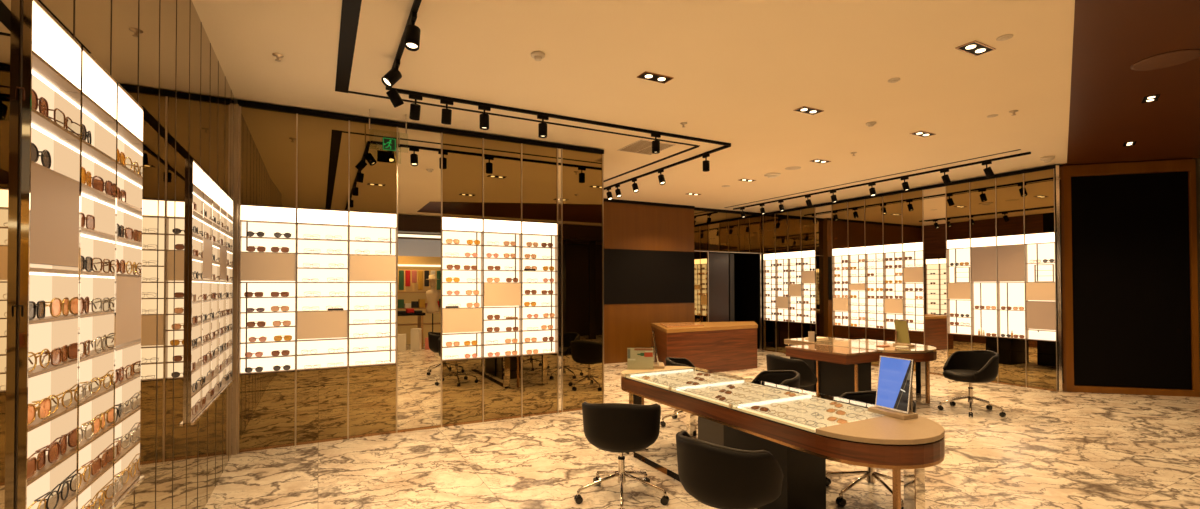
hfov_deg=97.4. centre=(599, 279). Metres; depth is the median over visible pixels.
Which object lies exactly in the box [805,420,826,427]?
eyeglasses
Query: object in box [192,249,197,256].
sunglasses
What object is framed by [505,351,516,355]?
sunglasses
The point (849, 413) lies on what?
eyeglasses
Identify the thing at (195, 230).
sunglasses
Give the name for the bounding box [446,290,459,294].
sunglasses
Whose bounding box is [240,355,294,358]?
shelf
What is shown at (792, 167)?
access cover
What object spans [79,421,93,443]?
eyeglasses
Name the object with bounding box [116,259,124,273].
sunglasses
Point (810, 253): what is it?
light
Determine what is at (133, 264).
eyeglasses
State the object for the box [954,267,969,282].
case
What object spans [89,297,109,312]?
eyeglasses
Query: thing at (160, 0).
trim
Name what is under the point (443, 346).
shelf
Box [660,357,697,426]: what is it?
tub chair
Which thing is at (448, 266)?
sunglasses
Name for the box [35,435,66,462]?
sunglasses
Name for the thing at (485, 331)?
shelf
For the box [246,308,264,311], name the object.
sunglasses
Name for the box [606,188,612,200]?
track spotlight
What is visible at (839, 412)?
sunglasses
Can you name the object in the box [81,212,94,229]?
sunglasses
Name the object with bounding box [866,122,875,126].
smoke detector
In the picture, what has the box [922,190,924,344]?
trim
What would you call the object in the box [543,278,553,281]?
sunglasses
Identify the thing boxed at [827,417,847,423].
sunglasses
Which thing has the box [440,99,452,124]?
track spotlight
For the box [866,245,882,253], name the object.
light
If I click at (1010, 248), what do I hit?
display cabinet
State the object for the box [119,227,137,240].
sunglasses
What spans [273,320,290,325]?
sunglasses
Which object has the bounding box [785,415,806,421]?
eyeglasses
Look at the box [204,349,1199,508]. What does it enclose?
floor
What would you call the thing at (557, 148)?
trim
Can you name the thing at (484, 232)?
shelf
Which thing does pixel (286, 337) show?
sunglasses
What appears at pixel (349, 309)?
shelf
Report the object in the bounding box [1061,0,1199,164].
ceiling
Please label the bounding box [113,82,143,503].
display cabinet
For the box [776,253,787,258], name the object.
light
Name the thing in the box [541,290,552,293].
sunglasses
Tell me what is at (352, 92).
trim
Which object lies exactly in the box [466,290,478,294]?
sunglasses
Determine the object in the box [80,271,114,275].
shelf
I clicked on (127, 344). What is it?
shelf
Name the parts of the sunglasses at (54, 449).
frame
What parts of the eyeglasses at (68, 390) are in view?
frame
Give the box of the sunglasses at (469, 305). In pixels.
[466,303,479,307]
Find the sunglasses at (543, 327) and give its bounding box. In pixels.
[541,325,552,329]
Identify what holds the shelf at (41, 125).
attached to the display cabinet at (49, 253)
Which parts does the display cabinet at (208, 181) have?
panel, panel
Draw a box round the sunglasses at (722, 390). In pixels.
[719,389,732,393]
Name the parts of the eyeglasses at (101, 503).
frame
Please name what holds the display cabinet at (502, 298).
attached to the wall at (268, 138)
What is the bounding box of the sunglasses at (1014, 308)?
[1013,307,1024,309]
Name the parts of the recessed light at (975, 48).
black plate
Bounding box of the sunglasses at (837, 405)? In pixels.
[829,402,843,407]
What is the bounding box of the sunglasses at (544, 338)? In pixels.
[542,337,553,340]
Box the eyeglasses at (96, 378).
[79,374,111,392]
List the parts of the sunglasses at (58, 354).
frame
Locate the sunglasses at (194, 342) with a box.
[192,338,196,346]
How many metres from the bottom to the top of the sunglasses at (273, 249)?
0.056 m
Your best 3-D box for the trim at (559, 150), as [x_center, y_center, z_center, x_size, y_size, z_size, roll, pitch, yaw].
[-0.534,-0.010,6.785,0.044,3.350,0.084,0,-1,-28]
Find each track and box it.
[386,0,421,89]
[389,88,730,145]
[604,146,730,189]
[733,152,1030,209]
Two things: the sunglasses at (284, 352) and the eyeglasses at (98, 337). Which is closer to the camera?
the eyeglasses at (98, 337)
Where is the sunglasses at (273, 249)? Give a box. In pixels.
[271,247,289,252]
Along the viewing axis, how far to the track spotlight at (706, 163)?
7.23 m
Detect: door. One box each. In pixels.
[709,253,728,321]
[729,254,734,321]
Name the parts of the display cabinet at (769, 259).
panel, support rail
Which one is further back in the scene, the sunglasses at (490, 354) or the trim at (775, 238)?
the trim at (775, 238)
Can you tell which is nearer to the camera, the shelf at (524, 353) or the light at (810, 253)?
the shelf at (524, 353)
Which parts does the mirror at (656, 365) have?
frame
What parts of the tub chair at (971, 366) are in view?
leg, seat, leg, backrest, leg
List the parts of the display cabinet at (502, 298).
rail, panel, support rail, panel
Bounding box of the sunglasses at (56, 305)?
[45,297,68,316]
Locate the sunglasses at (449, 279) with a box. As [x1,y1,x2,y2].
[445,277,459,281]
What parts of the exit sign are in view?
green panel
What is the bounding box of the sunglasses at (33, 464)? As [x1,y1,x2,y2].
[27,449,45,479]
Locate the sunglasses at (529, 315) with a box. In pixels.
[527,314,537,317]
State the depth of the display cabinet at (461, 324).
6.20 m
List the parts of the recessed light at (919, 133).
black plate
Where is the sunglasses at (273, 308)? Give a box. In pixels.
[271,306,288,311]
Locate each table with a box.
[621,366,944,508]
[784,337,852,391]
[785,339,936,404]
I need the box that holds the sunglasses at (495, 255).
[486,253,498,257]
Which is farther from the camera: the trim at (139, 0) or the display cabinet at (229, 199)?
the display cabinet at (229, 199)
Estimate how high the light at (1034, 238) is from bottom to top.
0.143 m
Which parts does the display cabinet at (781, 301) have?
panel, panel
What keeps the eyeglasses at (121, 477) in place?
on the display cabinet at (128, 287)
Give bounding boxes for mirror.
[652,331,664,368]
[868,355,917,419]
[893,319,914,346]
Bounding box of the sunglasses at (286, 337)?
[274,335,291,340]
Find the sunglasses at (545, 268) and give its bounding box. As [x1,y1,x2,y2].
[543,266,553,270]
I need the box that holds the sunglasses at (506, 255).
[503,253,515,257]
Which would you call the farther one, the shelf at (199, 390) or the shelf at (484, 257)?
the shelf at (484, 257)
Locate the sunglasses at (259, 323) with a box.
[246,321,265,326]
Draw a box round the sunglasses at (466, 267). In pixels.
[463,265,476,269]
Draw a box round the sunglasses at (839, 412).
[826,408,846,414]
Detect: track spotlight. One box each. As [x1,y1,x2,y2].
[381,59,401,87]
[386,87,403,107]
[404,11,420,50]
[409,94,422,120]
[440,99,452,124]
[478,105,490,129]
[537,115,548,137]
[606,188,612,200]
[615,185,621,197]
[632,179,638,192]
[651,133,660,153]
[658,170,665,184]
[702,154,709,171]
[740,208,745,217]
[760,204,765,214]
[778,200,784,211]
[805,195,811,206]
[830,191,837,202]
[868,183,875,196]
[901,177,909,190]
[940,169,950,184]
[982,161,993,177]
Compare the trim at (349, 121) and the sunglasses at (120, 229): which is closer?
the sunglasses at (120, 229)
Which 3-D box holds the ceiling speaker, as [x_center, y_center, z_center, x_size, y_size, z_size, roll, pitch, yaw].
[4.608,-1.786,4.297,0.400,0.010,0.400,0,-1,-28]
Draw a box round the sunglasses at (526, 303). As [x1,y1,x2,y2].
[524,302,535,305]
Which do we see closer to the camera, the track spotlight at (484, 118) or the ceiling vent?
the track spotlight at (484, 118)
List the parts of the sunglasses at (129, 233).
frame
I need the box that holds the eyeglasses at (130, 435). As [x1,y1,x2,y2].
[115,428,137,448]
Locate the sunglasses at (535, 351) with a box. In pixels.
[526,349,537,353]
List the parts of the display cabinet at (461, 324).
rail, panel, support rail, panel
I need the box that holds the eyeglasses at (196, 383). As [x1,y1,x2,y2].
[191,382,197,391]
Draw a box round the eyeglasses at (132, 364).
[117,363,133,378]
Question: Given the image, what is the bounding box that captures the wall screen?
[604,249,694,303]
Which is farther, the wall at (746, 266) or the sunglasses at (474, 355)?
the wall at (746, 266)
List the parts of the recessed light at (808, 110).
black plate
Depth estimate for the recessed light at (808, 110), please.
5.53 m
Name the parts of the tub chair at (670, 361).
leg, backrest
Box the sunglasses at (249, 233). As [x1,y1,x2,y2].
[246,231,264,236]
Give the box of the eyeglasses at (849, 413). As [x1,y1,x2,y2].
[846,413,867,419]
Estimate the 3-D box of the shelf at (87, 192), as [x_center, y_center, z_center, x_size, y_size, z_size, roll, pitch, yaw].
[-1.861,-0.321,1.917,0.063,0.010,0.337,0,-1,-28]
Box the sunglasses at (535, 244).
[526,242,537,246]
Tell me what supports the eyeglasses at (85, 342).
on the display cabinet at (98, 87)
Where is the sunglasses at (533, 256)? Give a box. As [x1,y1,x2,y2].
[525,254,535,258]
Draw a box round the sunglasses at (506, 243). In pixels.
[503,241,515,245]
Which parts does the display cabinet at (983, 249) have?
panel, support rail, panel, panel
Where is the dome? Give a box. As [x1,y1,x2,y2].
[764,173,780,177]
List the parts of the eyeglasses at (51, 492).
frame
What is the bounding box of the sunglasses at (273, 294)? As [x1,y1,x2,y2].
[271,292,288,296]
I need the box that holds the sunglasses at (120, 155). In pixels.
[117,148,124,165]
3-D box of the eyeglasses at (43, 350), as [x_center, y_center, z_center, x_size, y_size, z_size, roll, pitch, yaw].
[-1.655,0.235,1.530,0.046,0.058,0.168,0,-1,-27]
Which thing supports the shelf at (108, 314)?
attached to the display cabinet at (98, 87)
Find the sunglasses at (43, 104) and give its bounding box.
[19,87,48,116]
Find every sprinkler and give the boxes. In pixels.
[272,53,283,61]
[1009,110,1017,115]
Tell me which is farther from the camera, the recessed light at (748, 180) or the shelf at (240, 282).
the recessed light at (748, 180)
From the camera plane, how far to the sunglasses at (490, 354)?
6.34 m
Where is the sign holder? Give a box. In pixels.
[808,331,816,340]
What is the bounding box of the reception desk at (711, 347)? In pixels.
[651,321,757,372]
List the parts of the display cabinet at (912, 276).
panel, panel, support rail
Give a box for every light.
[32,1,78,87]
[82,52,114,117]
[118,87,141,140]
[193,162,202,190]
[204,173,211,198]
[213,182,219,204]
[221,190,225,209]
[227,196,231,214]
[241,205,295,221]
[298,209,347,224]
[350,212,395,226]
[443,217,481,230]
[484,220,520,232]
[522,222,556,234]
[637,71,673,83]
[739,179,755,181]
[764,254,774,259]
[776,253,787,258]
[788,252,800,257]
[793,106,823,114]
[802,250,814,257]
[810,159,830,163]
[833,248,847,255]
[849,247,864,254]
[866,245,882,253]
[884,244,901,251]
[903,242,922,250]
[910,131,935,136]
[947,239,969,248]
[955,40,995,55]
[971,237,995,246]
[997,235,1023,244]
[1025,233,1053,243]
[1123,141,1135,145]
[1142,94,1159,102]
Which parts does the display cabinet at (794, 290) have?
panel, panel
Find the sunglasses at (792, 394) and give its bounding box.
[784,392,795,396]
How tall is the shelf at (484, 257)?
0.010 m
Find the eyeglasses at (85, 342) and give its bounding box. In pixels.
[80,340,89,357]
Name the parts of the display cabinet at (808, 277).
panel, panel, support rail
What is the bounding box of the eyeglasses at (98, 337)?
[84,335,105,352]
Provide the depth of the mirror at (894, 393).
3.39 m
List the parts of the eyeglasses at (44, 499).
frame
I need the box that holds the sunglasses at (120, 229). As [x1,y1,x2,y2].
[117,223,123,237]
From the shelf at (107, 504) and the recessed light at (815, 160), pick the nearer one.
the shelf at (107, 504)
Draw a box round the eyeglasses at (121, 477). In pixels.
[114,475,122,495]
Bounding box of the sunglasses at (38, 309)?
[16,300,44,319]
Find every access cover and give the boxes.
[785,166,800,169]
[996,34,1012,40]
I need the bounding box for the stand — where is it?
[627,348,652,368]
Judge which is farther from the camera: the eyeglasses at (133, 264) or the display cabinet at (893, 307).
the display cabinet at (893, 307)
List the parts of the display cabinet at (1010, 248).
panel, support rail, panel, panel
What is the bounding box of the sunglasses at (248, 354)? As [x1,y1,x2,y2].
[245,352,262,357]
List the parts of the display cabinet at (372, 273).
rail, panel, support rail, panel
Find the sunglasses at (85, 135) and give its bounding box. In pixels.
[82,124,91,143]
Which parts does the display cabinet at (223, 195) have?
panel, panel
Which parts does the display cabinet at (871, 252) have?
panel, support rail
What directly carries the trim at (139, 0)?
attached to the wall at (154, 29)
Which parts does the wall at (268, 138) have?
mirror panel, mirror panel, mirror panel, mirror panel, mirror panel, mirror panel, mirror panel, mirror panel, mirror panel, mirror panel, mirror panel, mirror panel, mirror panel, mirror panel, mirror panel, mirror panel, mirror panel, mirror panel, mirror panel, mirror panel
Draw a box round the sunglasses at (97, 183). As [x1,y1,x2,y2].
[91,176,112,195]
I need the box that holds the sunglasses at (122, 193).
[117,187,125,201]
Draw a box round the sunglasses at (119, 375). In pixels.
[115,367,123,383]
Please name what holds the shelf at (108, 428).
attached to the display cabinet at (98, 87)
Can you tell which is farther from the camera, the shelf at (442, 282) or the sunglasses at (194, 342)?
the shelf at (442, 282)
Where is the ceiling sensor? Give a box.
[888,78,899,82]
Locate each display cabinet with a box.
[14,0,81,508]
[77,46,116,508]
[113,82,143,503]
[187,159,203,422]
[202,171,212,409]
[211,180,219,399]
[219,187,226,391]
[226,194,232,384]
[240,204,295,374]
[297,208,347,370]
[349,211,395,366]
[442,216,481,360]
[484,219,520,357]
[522,221,556,355]
[764,253,774,320]
[776,252,787,321]
[788,251,800,322]
[802,250,815,323]
[832,248,847,325]
[848,246,864,327]
[865,245,883,328]
[884,243,902,329]
[903,242,923,331]
[947,238,970,334]
[971,236,996,336]
[997,234,1024,338]
[1025,232,1057,341]
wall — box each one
[0,0,233,508]
[239,107,602,448]
[604,202,694,363]
[694,210,761,321]
[708,211,758,253]
[727,253,761,348]
[762,169,1058,389]
[1061,158,1192,389]
[1193,158,1199,373]
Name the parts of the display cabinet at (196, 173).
panel, panel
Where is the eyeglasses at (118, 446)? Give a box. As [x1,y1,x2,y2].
[114,439,120,459]
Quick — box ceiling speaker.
[1131,49,1199,70]
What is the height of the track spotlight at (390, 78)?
0.219 m
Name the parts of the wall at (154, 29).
mirror panel, mirror panel, mirror panel, mirror panel, mirror panel, mirror panel, mirror panel, mirror panel, mirror panel, mirror panel, mirror panel, mirror panel, mirror panel, mirror panel, mirror panel, mirror panel, mirror panel, mirror panel, mirror panel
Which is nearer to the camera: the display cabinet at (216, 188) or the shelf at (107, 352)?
the shelf at (107, 352)
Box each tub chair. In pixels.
[574,401,668,508]
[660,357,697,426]
[676,430,782,508]
[751,370,799,392]
[766,354,817,390]
[826,390,915,508]
[937,350,1005,416]
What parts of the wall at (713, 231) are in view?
mirror panel, mirror panel, mirror panel, mirror panel, mirror panel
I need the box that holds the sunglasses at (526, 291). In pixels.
[525,290,536,293]
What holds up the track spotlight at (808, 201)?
hanging from the track at (1025, 153)
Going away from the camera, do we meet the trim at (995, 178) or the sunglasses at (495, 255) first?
the sunglasses at (495, 255)
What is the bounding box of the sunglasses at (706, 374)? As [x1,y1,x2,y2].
[696,373,710,375]
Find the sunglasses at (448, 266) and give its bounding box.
[446,265,459,268]
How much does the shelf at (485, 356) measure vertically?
0.010 m
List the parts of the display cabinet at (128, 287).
panel, panel, panel, rail, panel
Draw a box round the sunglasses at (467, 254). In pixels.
[464,252,477,256]
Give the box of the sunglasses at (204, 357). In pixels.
[202,354,206,362]
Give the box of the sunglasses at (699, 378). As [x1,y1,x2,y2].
[693,377,704,380]
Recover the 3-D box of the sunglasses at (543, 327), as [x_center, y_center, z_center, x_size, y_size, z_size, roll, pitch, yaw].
[-0.675,0.601,6.689,0.164,0.056,0.043,0,-1,-26]
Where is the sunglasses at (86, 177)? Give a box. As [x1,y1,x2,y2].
[81,167,91,186]
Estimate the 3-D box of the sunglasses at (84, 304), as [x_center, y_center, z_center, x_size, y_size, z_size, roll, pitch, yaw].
[-1.813,0.089,1.829,0.046,0.060,0.175,0,-1,-34]
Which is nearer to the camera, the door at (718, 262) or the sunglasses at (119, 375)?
the sunglasses at (119, 375)
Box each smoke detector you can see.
[531,51,544,60]
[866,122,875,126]
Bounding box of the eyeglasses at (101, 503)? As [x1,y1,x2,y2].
[82,490,105,508]
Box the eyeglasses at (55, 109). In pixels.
[48,108,72,129]
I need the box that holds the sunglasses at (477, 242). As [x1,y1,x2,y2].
[467,240,479,244]
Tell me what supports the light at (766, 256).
on the display cabinet at (769, 259)
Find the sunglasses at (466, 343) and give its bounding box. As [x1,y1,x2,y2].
[464,340,476,345]
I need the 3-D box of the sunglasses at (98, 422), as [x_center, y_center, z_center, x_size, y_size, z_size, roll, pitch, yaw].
[-1.891,0.538,1.971,0.046,0.060,0.175,0,-1,-32]
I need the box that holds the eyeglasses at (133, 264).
[119,261,135,274]
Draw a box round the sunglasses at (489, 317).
[487,315,499,319]
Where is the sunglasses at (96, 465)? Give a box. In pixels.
[81,451,107,474]
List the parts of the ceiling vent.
louvre panel, louvre panel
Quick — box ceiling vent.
[617,139,675,154]
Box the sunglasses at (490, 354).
[488,352,499,356]
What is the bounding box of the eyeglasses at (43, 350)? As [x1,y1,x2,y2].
[28,349,49,372]
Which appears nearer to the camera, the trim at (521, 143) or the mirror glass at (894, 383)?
the mirror glass at (894, 383)
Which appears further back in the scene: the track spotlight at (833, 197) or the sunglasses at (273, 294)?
the track spotlight at (833, 197)
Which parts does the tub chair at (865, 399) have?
leg, leg, backrest, leg, leg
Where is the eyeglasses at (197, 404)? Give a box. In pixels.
[191,404,197,414]
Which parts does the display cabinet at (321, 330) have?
panel, panel, rail, panel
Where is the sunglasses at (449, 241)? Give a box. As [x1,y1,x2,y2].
[446,239,459,243]
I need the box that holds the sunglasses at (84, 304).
[80,296,88,313]
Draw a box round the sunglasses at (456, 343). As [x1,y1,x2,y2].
[446,341,459,346]
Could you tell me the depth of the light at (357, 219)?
5.72 m
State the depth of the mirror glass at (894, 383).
3.40 m
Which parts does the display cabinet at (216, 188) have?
panel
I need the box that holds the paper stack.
[805,337,827,339]
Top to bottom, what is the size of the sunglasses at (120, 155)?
0.060 m
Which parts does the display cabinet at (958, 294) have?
panel, panel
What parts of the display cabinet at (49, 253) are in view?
panel, panel, panel, rail, panel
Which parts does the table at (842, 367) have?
leg, leg, leg, leg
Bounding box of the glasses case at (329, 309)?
[328,308,343,310]
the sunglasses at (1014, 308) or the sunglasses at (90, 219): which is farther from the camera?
the sunglasses at (1014, 308)
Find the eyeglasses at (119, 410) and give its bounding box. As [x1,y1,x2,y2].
[115,403,121,421]
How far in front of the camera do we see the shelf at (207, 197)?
3.87 m
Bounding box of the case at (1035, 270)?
[1034,264,1053,281]
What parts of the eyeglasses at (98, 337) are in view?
frame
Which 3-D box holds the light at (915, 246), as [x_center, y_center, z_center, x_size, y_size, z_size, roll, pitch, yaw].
[5.914,-0.618,9.929,0.066,0.143,0.374,0,-1,-28]
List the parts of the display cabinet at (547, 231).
support rail, panel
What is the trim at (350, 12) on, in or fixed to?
attached to the ceiling at (740, 70)
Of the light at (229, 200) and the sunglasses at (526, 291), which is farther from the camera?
the sunglasses at (526, 291)
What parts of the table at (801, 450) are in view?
leg, floor rail, leg, leg, leg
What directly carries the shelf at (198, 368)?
attached to the display cabinet at (196, 173)
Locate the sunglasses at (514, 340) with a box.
[505,338,517,342]
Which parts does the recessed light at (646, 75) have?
black plate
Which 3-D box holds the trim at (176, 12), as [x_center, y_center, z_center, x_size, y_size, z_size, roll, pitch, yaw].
[-2.434,-0.077,3.016,0.003,3.450,0.003,0,-1,-28]
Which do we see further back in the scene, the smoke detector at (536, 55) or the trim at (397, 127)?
the trim at (397, 127)
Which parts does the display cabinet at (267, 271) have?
panel, support rail, support rail, panel, rail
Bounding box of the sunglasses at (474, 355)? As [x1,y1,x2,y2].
[464,353,477,357]
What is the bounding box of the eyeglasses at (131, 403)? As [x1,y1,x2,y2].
[116,396,137,413]
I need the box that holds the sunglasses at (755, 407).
[751,405,769,411]
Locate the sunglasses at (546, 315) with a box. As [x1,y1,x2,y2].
[543,313,554,317]
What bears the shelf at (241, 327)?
attached to the display cabinet at (267, 271)
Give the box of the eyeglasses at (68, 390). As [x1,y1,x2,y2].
[32,389,72,413]
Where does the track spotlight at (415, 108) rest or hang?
hanging from the track at (401, 91)
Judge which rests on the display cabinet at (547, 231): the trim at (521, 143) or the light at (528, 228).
the light at (528, 228)
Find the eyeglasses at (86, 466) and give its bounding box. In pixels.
[78,465,90,488]
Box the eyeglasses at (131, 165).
[119,157,138,173]
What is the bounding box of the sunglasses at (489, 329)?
[487,327,499,331]
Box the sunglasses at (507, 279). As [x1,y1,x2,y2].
[506,278,517,281]
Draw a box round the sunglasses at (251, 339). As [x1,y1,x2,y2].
[248,336,266,341]
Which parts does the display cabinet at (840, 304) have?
panel, panel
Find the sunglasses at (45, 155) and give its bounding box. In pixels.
[31,142,50,168]
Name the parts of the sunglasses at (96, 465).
frame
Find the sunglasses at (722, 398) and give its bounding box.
[715,395,726,400]
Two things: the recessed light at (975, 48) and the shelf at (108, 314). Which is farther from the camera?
the recessed light at (975, 48)
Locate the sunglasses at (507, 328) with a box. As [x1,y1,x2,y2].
[506,327,518,330]
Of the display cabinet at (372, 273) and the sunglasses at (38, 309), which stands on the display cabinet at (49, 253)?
the sunglasses at (38, 309)
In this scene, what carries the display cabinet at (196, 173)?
attached to the wall at (154, 29)
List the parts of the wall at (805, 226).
mirror panel, mirror panel, mirror panel, mirror panel, mirror panel, mirror panel, mirror panel, mirror panel, mirror panel, mirror panel, mirror panel, mirror panel, mirror panel, mirror panel, mirror panel, mirror panel, mirror panel, mirror panel, mirror panel, mirror panel, mirror panel, mirror panel, mirror panel, mirror panel, mirror panel, mirror panel, mirror panel, mirror panel, mirror panel, mirror panel, mirror panel, mirror panel, mirror panel, mirror panel, mirror panel, mirror panel, mirror panel, mirror panel, mirror panel, mirror panel, mirror panel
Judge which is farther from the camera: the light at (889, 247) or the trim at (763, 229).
the trim at (763, 229)
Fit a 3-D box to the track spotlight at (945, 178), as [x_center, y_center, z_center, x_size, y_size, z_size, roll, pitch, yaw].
[5.412,-1.604,8.258,0.146,0.232,0.094,-1,-1,41]
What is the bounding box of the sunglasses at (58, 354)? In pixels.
[42,345,67,365]
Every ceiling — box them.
[192,0,1074,212]
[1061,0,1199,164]
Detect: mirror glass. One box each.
[876,357,911,410]
[894,320,909,343]
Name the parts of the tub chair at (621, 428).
leg, leg, leg, backrest, leg, leg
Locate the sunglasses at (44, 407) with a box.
[28,397,51,424]
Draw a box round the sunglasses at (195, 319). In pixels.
[192,316,197,323]
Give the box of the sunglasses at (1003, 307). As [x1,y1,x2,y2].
[1001,306,1011,309]
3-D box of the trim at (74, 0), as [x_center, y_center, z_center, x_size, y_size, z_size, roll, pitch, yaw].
[-1.766,-0.096,1.763,0.003,3.450,0.003,0,-1,-28]
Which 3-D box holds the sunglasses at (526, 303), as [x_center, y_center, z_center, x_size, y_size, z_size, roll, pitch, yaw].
[-0.876,0.302,6.587,0.164,0.056,0.043,0,-1,-27]
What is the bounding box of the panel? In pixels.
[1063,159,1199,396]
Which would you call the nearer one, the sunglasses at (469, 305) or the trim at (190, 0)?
the trim at (190, 0)
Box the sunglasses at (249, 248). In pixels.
[247,246,265,251]
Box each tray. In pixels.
[631,369,737,389]
[676,380,803,406]
[737,395,884,432]
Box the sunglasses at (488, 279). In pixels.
[486,278,499,281]
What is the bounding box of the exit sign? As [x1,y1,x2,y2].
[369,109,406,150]
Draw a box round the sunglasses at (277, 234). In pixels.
[274,232,290,237]
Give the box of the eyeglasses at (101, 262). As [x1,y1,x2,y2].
[92,258,109,272]
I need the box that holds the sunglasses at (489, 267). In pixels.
[488,266,500,269]
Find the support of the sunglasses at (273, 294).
on the display cabinet at (267, 271)
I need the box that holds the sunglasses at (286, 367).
[273,365,290,370]
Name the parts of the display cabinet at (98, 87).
panel, panel, rail, panel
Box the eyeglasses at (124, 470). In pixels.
[114,463,135,484]
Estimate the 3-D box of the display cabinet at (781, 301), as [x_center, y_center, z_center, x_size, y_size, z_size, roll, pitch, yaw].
[4.417,0.176,12.727,0.070,1.667,0.388,0,-1,-28]
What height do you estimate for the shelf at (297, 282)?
0.010 m
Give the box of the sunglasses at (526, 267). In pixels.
[525,266,536,269]
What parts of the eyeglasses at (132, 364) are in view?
frame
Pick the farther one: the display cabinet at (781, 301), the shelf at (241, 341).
the display cabinet at (781, 301)
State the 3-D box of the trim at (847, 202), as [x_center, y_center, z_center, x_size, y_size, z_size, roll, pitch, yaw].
[5.236,0.049,11.112,0.014,3.380,0.010,0,-1,-28]
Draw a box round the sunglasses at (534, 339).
[525,337,536,341]
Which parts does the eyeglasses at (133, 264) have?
frame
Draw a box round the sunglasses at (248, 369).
[245,367,262,372]
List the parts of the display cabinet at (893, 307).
panel, panel, support rail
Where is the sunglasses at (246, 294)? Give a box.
[244,292,262,296]
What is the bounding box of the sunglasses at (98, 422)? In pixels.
[82,412,104,434]
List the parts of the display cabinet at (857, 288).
panel, panel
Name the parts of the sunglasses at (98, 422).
frame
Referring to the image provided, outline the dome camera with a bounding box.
[1040,156,1054,162]
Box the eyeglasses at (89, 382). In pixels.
[79,381,91,400]
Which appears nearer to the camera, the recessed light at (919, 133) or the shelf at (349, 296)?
the shelf at (349, 296)
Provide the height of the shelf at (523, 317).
0.010 m
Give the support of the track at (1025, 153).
attached to the ceiling at (740, 70)
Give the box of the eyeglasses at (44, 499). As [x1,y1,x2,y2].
[27,498,45,508]
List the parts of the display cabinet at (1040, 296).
panel, support rail, panel, panel, lit plinth, panel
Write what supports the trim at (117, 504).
attached to the wall at (154, 29)
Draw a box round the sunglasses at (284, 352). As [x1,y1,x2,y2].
[271,350,289,355]
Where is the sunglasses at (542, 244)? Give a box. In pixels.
[541,243,552,246]
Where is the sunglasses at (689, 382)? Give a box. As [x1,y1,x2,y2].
[686,381,699,384]
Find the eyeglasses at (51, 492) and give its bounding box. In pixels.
[34,481,68,508]
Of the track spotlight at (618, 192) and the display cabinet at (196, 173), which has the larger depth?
the track spotlight at (618, 192)
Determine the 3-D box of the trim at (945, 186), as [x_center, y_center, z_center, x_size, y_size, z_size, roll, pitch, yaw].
[6.165,0.022,9.369,0.014,3.380,0.010,0,-1,-28]
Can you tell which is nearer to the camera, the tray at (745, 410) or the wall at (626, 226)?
the tray at (745, 410)
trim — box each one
[14,0,22,508]
[74,0,74,37]
[109,475,144,508]
[111,0,111,75]
[134,0,139,508]
[155,0,160,508]
[172,12,176,508]
[186,0,190,508]
[191,379,233,424]
[197,22,201,508]
[207,43,210,492]
[215,61,218,486]
[222,76,225,472]
[232,104,238,454]
[237,100,603,153]
[237,106,240,452]
[239,408,581,452]
[295,114,297,445]
[335,0,361,92]
[347,121,349,438]
[348,91,699,146]
[396,127,397,432]
[441,133,442,427]
[482,138,483,421]
[521,143,522,417]
[556,148,561,409]
[557,148,558,412]
[561,149,562,411]
[602,154,603,402]
[604,146,697,181]
[604,198,694,208]
[694,207,761,215]
[694,250,762,253]
[707,252,708,321]
[725,149,1020,207]
[759,254,761,349]
[762,165,1055,215]
[762,349,1058,391]
[763,229,763,312]
[775,238,775,321]
[787,212,788,345]
[801,251,801,331]
[815,240,815,320]
[831,205,832,336]
[847,202,848,338]
[864,199,865,338]
[882,196,883,323]
[902,209,903,319]
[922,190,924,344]
[945,186,947,358]
[969,182,971,349]
[995,178,998,382]
[1023,173,1026,386]
[1053,169,1057,391]
[1056,165,1066,391]
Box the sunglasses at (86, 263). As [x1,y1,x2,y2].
[81,256,91,271]
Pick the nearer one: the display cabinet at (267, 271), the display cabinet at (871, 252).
the display cabinet at (267, 271)
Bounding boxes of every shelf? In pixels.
[27,450,76,485]
[28,360,77,377]
[28,405,76,431]
[29,315,77,324]
[30,267,77,273]
[31,107,79,140]
[31,161,78,183]
[32,50,79,92]
[40,495,75,508]
[78,463,112,495]
[79,387,113,406]
[79,425,112,450]
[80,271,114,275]
[80,311,113,317]
[80,349,113,361]
[81,183,115,199]
[81,227,114,237]
[82,92,115,121]
[82,139,115,162]
[90,502,112,508]
[114,440,139,464]
[114,473,139,501]
[115,341,140,350]
[115,374,140,388]
[115,407,139,425]
[116,273,140,276]
[117,161,141,178]
[117,199,141,211]
[117,236,141,244]
[118,121,142,143]
[191,366,201,374]
[191,388,201,397]
[191,409,201,420]
[192,344,201,350]
[193,184,202,192]
[193,209,202,215]
[193,232,202,237]
[202,360,210,366]
[202,380,210,387]
[202,400,210,409]
[203,216,211,221]
[204,193,211,200]
[211,373,218,380]
[213,200,219,206]
[240,282,294,282]
[240,297,294,297]
[240,311,294,312]
[240,326,294,328]
[240,340,294,343]
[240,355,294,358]
[240,369,294,374]
[241,220,295,223]
[241,236,295,239]
[297,253,347,254]
[297,267,347,268]
[297,282,347,282]
[297,296,347,297]
[297,338,346,341]
[297,352,346,355]
[297,366,346,370]
[298,223,347,226]
[298,238,347,241]
[349,282,395,282]
[349,296,395,296]
[349,309,395,310]
[349,322,395,324]
[349,336,395,338]
[349,349,395,352]
[349,363,395,366]
[350,225,395,228]
[350,240,395,242]
[442,243,481,245]
[442,256,481,257]
[442,269,481,270]
[442,282,481,282]
[442,295,481,295]
[442,332,481,334]
[442,345,481,347]
[442,357,481,360]
[443,230,481,232]
[484,232,520,233]
[484,245,520,246]
[484,257,520,258]
[484,270,520,270]
[484,306,519,307]
[484,318,520,320]
[484,330,520,332]
[484,342,520,345]
[484,355,520,357]
[522,233,556,235]
[522,246,555,248]
[522,258,556,259]
[522,270,556,271]
[522,294,556,294]
[523,306,556,306]
[523,317,556,318]
[523,329,556,331]
[523,341,556,343]
[523,352,555,355]
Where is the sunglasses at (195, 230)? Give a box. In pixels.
[193,226,197,233]

